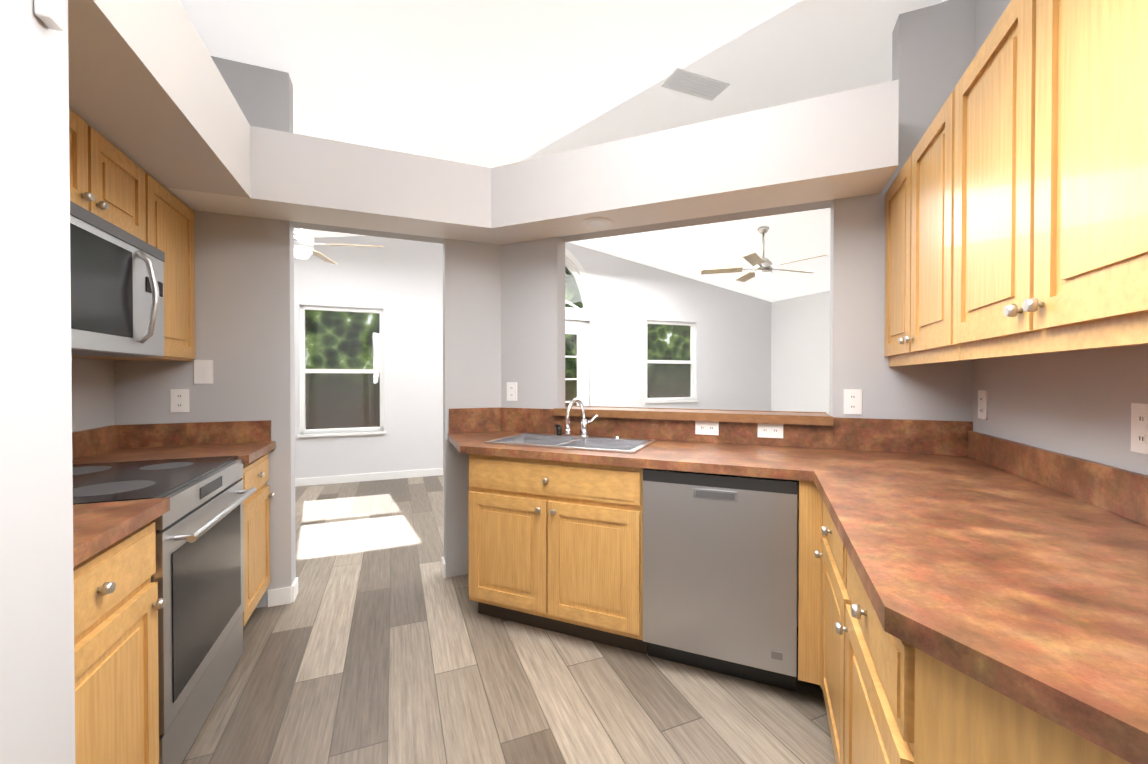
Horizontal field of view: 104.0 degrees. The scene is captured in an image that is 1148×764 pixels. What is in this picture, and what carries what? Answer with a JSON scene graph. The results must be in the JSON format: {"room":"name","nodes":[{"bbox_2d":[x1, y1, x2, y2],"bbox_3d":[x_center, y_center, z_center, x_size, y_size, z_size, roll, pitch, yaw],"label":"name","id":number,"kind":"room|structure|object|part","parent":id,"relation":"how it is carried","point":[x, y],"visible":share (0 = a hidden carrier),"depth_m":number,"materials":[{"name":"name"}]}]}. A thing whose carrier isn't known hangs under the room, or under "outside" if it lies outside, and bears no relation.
{"room":"kitchen","nodes":[
{"label":"kitchen","id":0,"kind":"room"},
{"bbox_2d":[0,0,74,763],"bbox_3d":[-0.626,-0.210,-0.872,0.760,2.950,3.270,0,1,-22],"label":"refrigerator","id":1,"kind":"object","parent":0,"point":[37,700],"depth_m":0.71,"materials":[{"name":"paint"}]},
{"bbox_2d":[34,0,63,30],"bbox_3d":[-0.848,-0.629,0.725,0.021,0.100,0.035,0,1,-22],"label":"wall box","id":2,"kind":"object","parent":1,"relation":"attached to","point":[49,14],"visible":0.98,"depth_m":0.72,"materials":[{"name":"white plastic"}]},
{"bbox_2d":[71,357,114,431],"bbox_3d":[-1.402,-0.217,-0.122,0.120,2.950,5.240,0,1,-22],"label":"wall","id":3,"kind":"structure","parent":0,"point":[92,393],"depth_m":2.06,"materials":[{"name":"paint"}]},
{"bbox_2d":[69,109,145,241],"bbox_3d":[-1.783,-0.720,1.465,0.351,0.327,0.758,0,1,-22],"label":"upper cabinet","id":4,"kind":"object","parent":3,"relation":"attached to","point":[107,180],"visible":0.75,"depth_m":1.61,"materials":[{"name":"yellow wood"}]},
{"bbox_2d":[70,201,164,356],"bbox_3d":[-1.740,-0.325,1.487,0.443,0.447,0.754,0,1,-22],"label":"over-the-range microwave","id":5,"kind":"object","parent":4,"relation":"attached to","point":[117,291],"visible":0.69,"depth_m":1.55,"materials":[{"name":"silver metal"}]},
{"bbox_2d":[114,56,444,607],"bbox_3d":[-2.243,-0.238,2.299,3.044,2.950,0.120,0,1,-22],"label":"wall","id":6,"kind":"structure","parent":0,"point":[244,303],"depth_m":2.43,"materials":[{"name":"paint"}]},
{"bbox_2d":[71,173,195,360],"bbox_3d":[-2.017,-0.497,2.051,0.351,0.782,0.492,0,1,-22],"label":"upper cabinet","id":7,"kind":"object","parent":6,"relation":"attached to","point":[170,225],"visible":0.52,"depth_m":2.12,"materials":[{"name":"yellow wood"}]},
{"bbox_2d":[170,389,188,412],"bbox_3d":[-2.036,0.097,2.315,0.075,0.120,0.008,0,1,-22],"label":"outlet","id":8,"kind":"object","parent":6,"relation":"attached to","point":[179,400],"visible":1,"depth_m":2.31,"materials":[{"name":"white plastic"}]},
{"bbox_2d":[194,360,212,383],"bbox_3d":[-1.943,-0.054,2.353,0.076,0.125,0.036,0,1,1],"label":"wall plate","id":9,"kind":"object","parent":6,"relation":"attached to","point":[203,371],"visible":1,"depth_m":2.35,"materials":[{"name":"white plastic"}]},
{"bbox_2d":[68,0,898,244],"bbox_3d":[-0.436,-1.050,0.199,3.727,0.350,5.472,0,1,1],"label":"soffit","id":10,"kind":"object","parent":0,"point":[151,95],"depth_m":2.12,"materials":[{"name":"white paint"}]},
{"bbox_2d":[582,217,611,228],"bbox_3d":[0.130,-0.891,2.519,0.170,0.007,0.170,0,1,1],"label":"recessed light","id":11,"kind":"object","parent":10,"relation":"in","point":[597,223],"visible":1,"depth_m":2.51,"materials":[{"name":"white plastic"}]},
{"bbox_2d":[443,237,564,577],"bbox_3d":[-0.455,-0.009,2.931,0.797,2.480,0.286,0,1,1],"label":"wall","id":12,"kind":"structure","parent":0,"point":[503,314],"depth_m":2.86,"materials":[{"name":"paint"}]},
{"bbox_2d":[507,382,516,400],"bbox_3d":[-0.403,0.061,2.908,0.075,0.120,0.008,0,1,23],"label":"outlet","id":13,"kind":"object","parent":12,"relation":"attached to","point":[511,391],"visible":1,"depth_m":2.90,"materials":[{"name":"white plastic"}]},
{"bbox_2d":[182,475,835,763],"bbox_3d":[0.532,1.243,4.988,19.000,0.060,16.000,0,1,1],"label":"floor","id":14,"kind":"structure","parent":0,"point":[380,639],"depth_m":1.83,"materials":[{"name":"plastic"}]},
{"bbox_2d":[73,522,165,763],"bbox_3d":[-1.367,0.814,0.920,0.646,0.870,0.581,0,1,-22],"label":"base cabinet","id":15,"kind":"object","parent":14,"relation":"on","point":[118,603],"visible":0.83,"depth_m":1.11,"materials":[{"name":"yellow wood"}]},
{"bbox_2d":[73,497,169,566],"bbox_3d":[-1.381,0.300,0.909,0.676,0.153,0.581,0,1,-22],"label":"countertop","id":16,"kind":"structure","parent":15,"relation":"on","point":[98,527],"depth_m":1.11,"materials":[{"name":"laminate"}]},
{"bbox_2d":[72,456,256,763],"bbox_3d":[-1.608,0.787,1.549,0.707,0.913,0.756,0,1,-22],"label":"range oven","id":17,"kind":"object","parent":14,"relation":"on","point":[198,576],"visible":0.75,"depth_m":1.54,"materials":[{"name":"silver metal"}]},
{"bbox_2d":[241,453,274,625],"bbox_3d":[-1.853,0.803,2.129,0.646,0.870,0.490,0,1,-22],"label":"base cabinet","id":18,"kind":"object","parent":14,"relation":"on","point":[257,574],"visible":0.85,"depth_m":2.22,"materials":[{"name":"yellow wood"}]},
{"bbox_2d":[72,420,275,463],"bbox_3d":[-1.868,0.290,2.120,0.676,0.153,0.492,0,1,-22],"label":"countertop","id":19,"kind":"structure","parent":18,"relation":"on","point":[247,442],"depth_m":2.23,"materials":[{"name":"laminate"}]},
{"bbox_2d":[468,454,647,653],"bbox_3d":[-0.014,0.801,2.397,0.922,0.870,0.636,0,1,23],"label":"base cabinet","id":20,"kind":"object","parent":14,"relation":"on","point":[555,546],"visible":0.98,"depth_m":2.11,"materials":[{"name":"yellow wood"}]},
{"bbox_2d":[448,431,1147,763],"bbox_3d":[0.472,0.354,1.345,2.560,0.038,3.177,0,1,1],"label":"countertop","id":21,"kind":"structure","parent":20,"relation":"on","point":[1032,596],"depth_m":0.83,"materials":[{"name":"laminate"}]},
{"bbox_2d":[484,433,655,452],"bbox_3d":[-0.015,0.396,2.419,0.820,0.159,0.440,0,1,23],"label":"double-bowl sink","id":22,"kind":"object","parent":21,"relation":"in","point":[608,444],"visible":0.42,"depth_m":2.50,"materials":[{"name":"silver metal"}]},
{"bbox_2d":[554,398,620,438],"bbox_3d":[0.075,0.203,2.564,0.381,0.225,0.211,0,1,1],"label":"kitchen faucet","id":23,"kind":"object","parent":21,"relation":"on","point":[585,422],"visible":1,"depth_m":2.57,"materials":[{"name":"silver metal"}]},
{"bbox_2d":[643,468,796,690],"bbox_3d":[0.688,0.806,2.092,0.601,0.865,0.606,0,1,23],"label":"dishwasher","id":24,"kind":"object","parent":14,"relation":"on","point":[719,573],"visible":0.94,"depth_m":1.81,"materials":[{"name":"grey metal"}]},
{"bbox_2d":[798,480,850,763],"bbox_3d":[1.084,0.810,1.344,0.721,0.870,0.598,0,1,23],"label":"base cabinet","id":25,"kind":"object","parent":14,"relation":"on","point":[835,596],"depth_m":1.62,"materials":[{"name":"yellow wood"}]},
{"bbox_3d":[0.902,0.755,1.689,0.094,0.765,0.074,0,1,1],"label":"corner cabinet filler","id":26,"kind":"part","parent":25,"relation":"part of","materials":[{"name":"beige wood"}]},
{"bbox_2d":[835,552,914,763],"bbox_3d":[0.885,0.815,0.808,0.666,0.870,0.536,0,1,23],"label":"base cabinet","id":27,"kind":"object","parent":14,"relation":"on","point":[879,690],"visible":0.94,"depth_m":0.87,"materials":[{"name":"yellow wood"}]},
{"bbox_2d":[914,648,1130,763],"bbox_3d":[0.791,0.820,0.256,0.580,0.870,0.820,0,1,1],"label":"base cabinet","id":28,"kind":"object","parent":14,"relation":"on","point":[960,717],"depth_m":0.59,"materials":[{"name":"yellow wood"}]},
{"bbox_2d":[294,236,770,478],"bbox_3d":[-0.622,-1.149,6.310,9.050,4.700,0.150,0,1,-22],"label":"wall","id":29,"kind":"structure","parent":0,"point":[399,282],"depth_m":5.77,"materials":[{"name":"grey paint"}]},
{"bbox_2d":[297,305,385,437],"bbox_3d":[-2.783,-0.131,5.407,0.940,1.540,0.130,0,1,-22],"label":"dining room window","id":30,"kind":"structure","parent":29,"relation":"in","point":[315,432],"depth_m":5.42,"materials":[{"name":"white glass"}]},
{"bbox_2d":[295,468,442,486],"bbox_3d":[0.163,1.157,6.234,9.654,0.090,3.387,0,1,1],"label":"baseboard","id":31,"kind":"structure","parent":29,"relation":"attached to","point":[438,471],"depth_m":5.47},
{"bbox_2d":[565,312,595,405],"bbox_3d":[-0.700,0.092,6.260,2.160,2.220,0.126,0,1,-22],"label":"french door","id":32,"kind":"structure","parent":29,"relation":"in","point":[580,329],"depth_m":6.59,"materials":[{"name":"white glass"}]},
{"bbox_2d":[565,248,595,312],"bbox_3d":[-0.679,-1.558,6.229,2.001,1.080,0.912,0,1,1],"label":"transom","id":33,"kind":"object","parent":29,"relation":"attached to","point":[572,269],"visible":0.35,"depth_m":6.55,"materials":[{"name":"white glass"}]},
{"bbox_2d":[645,320,698,402],"bbox_3d":[1.541,-0.318,7.143,0.980,1.285,0.130,0,1,-22],"label":"living room window","id":34,"kind":"structure","parent":29,"relation":"in","point":[691,381],"depth_m":7.19,"materials":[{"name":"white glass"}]},
{"bbox_2d":[293,95,829,301],"bbox_3d":[0.689,-1.758,3.043,9.050,0.844,7.180,0,1,-22],"label":"ceiling","id":35,"kind":"structure","parent":0,"point":[691,252],"depth_m":5.92,"materials":[{"name":"paint"}]},
{"bbox_2d":[294,228,383,264],"bbox_3d":[-2.413,-1.398,3.966,1.049,0.595,1.049,0,1,37],"label":"fan","id":36,"kind":"object","parent":35,"relation":"hanging from","point":[304,243],"visible":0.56,"depth_m":3.94,"materials":[{"name":"white"}]},
{"bbox_2d":[701,226,827,281],"bbox_3d":[2.143,-1.455,5.129,1.331,0.575,1.280,0,1,1],"label":"ceiling fan","id":37,"kind":"object","parent":35,"relation":"hanging from","point":[763,268],"visible":1,"depth_m":5.07,"materials":[{"name":"silver metal"}]},
{"bbox_2d":[179,0,946,167],"bbox_3d":[1.426,-2.576,0.863,10.807,1.750,6.038,0,1,1],"label":"ceiling","id":38,"kind":"structure","parent":0,"point":[490,83],"depth_m":2.36,"materials":[{"name":"paint"}]},
{"bbox_2d":[518,0,941,161],"bbox_3d":[0.704,-1.714,2.829,2.850,0.001,1.878,0,1,1],"label":"ceiling","id":39,"kind":"structure","parent":38,"relation":"attached to","point":[800,50],"depth_m":2.45,"materials":[{"name":"paint"}]},
{"bbox_2d":[661,67,729,100],"bbox_3d":[0.700,-1.707,2.583,0.360,0.016,0.160,0,1,-22],"label":"ceiling vent","id":40,"kind":"object","parent":39,"relation":"in","point":[692,83],"visible":1,"depth_m":2.57,"materials":[{"name":"silver metal"}]},
{"bbox_2d":[558,0,974,625],"bbox_3d":[3.358,-0.530,1.368,7.476,3.550,0.120,0,1,23],"label":"wall","id":41,"kind":"structure","parent":0,"point":[932,52],"depth_m":2.11,"materials":[{"name":"paint"}]},
{"bbox_2d":[554,406,832,425],"bbox_3d":[0.619,0.184,2.579,1.486,0.044,0.295,0,1,23],"label":"ledge","id":42,"kind":"object","parent":41,"relation":"on","point":[785,417],"visible":0.95,"depth_m":2.44,"materials":[{"name":"laminate"}]},
{"bbox_2d":[449,407,1147,525],"bbox_3d":[0.475,0.257,1.349,2.556,0.154,3.168,0,1,1],"label":"backsplash","id":43,"kind":"structure","parent":41,"relation":"attached to","point":[1119,491],"depth_m":2.08,"materials":[{"name":"laminate"}]},
{"bbox_2d":[695,421,718,434],"bbox_3d":[0.714,0.246,2.409,0.120,0.075,0.008,0,1,23],"label":"outlet","id":44,"kind":"object","parent":43,"relation":"attached to","point":[707,427],"visible":0.94,"depth_m":2.41,"materials":[{"name":"white plastic"}]},
{"bbox_2d":[758,423,782,437],"bbox_3d":[1.001,0.247,2.287,0.120,0.075,0.008,0,1,23],"label":"outlet","id":45,"kind":"object","parent":43,"relation":"attached to","point":[767,430],"visible":0.96,"depth_m":2.29,"materials":[{"name":"white plastic"}]},
{"bbox_2d":[844,389,861,413],"bbox_3d":[1.344,0.095,2.163,0.075,0.120,0.008,0,1,23],"label":"outlet","id":46,"kind":"object","parent":41,"relation":"attached to","point":[852,401],"visible":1,"depth_m":2.16,"materials":[{"name":"white plastic"}]},
{"bbox_2d":[771,290,829,414],"bbox_3d":[4.845,-1.134,4.638,2.829,4.700,6.552,0,1,1],"label":"wall","id":47,"kind":"structure","parent":0,"point":[800,353],"depth_m":6.78,"materials":[{"name":"grey paint"}]},
{"bbox_2d":[972,0,1147,474],"bbox_3d":[0.889,-0.216,-0.220,0.120,2.950,4.745,0,1,23],"label":"wall","id":48,"kind":"structure","parent":0,"point":[1077,403],"depth_m":1.37,"materials":[{"name":"paint"}]},
{"bbox_2d":[884,91,963,366],"bbox_3d":[1.433,-0.478,1.666,0.351,0.820,0.832,0,1,23],"label":"upper cabinet","id":49,"kind":"object","parent":48,"relation":"attached to","point":[919,234],"visible":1,"depth_m":1.60,"materials":[{"name":"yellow wood"}]},
{"bbox_2d":[978,390,987,419],"bbox_3d":[1.715,0.095,1.884,0.008,0.120,0.075,0,1,23],"label":"electrical outlet","id":50,"kind":"object","parent":48,"relation":"attached to","point":[982,402],"visible":1,"depth_m":1.87,"materials":[{"name":"white plastic"}]},
{"bbox_2d":[953,0,1147,359],"bbox_3d":[1.097,-0.471,0.878,0.351,0.820,0.873,0,1,23],"label":"upper cabinet","id":51,"kind":"object","parent":48,"relation":"attached to","point":[1051,185],"visible":1,"depth_m":0.88,"materials":[{"name":"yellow wood"}]},
{"bbox_2d":[1131,403,1147,453],"bbox_3d":[1.372,0.112,1.081,0.008,0.120,0.075,0,1,23],"label":"electrical outlet","id":52,"kind":"object","parent":48,"relation":"attached to","point":[1139,427],"visible":1,"depth_m":1.09,"materials":[{"name":"white plastic"}]},
{"label":"outside","id":53,"kind":"structure","parent":0,"visible":0},
{"bbox_2d":[305,266,689,429],"bbox_3d":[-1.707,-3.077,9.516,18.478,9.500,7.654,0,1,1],"label":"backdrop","id":54,"kind":"structure","parent":53,"point":[359,351],"depth_m":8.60,"materials":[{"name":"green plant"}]}
]}

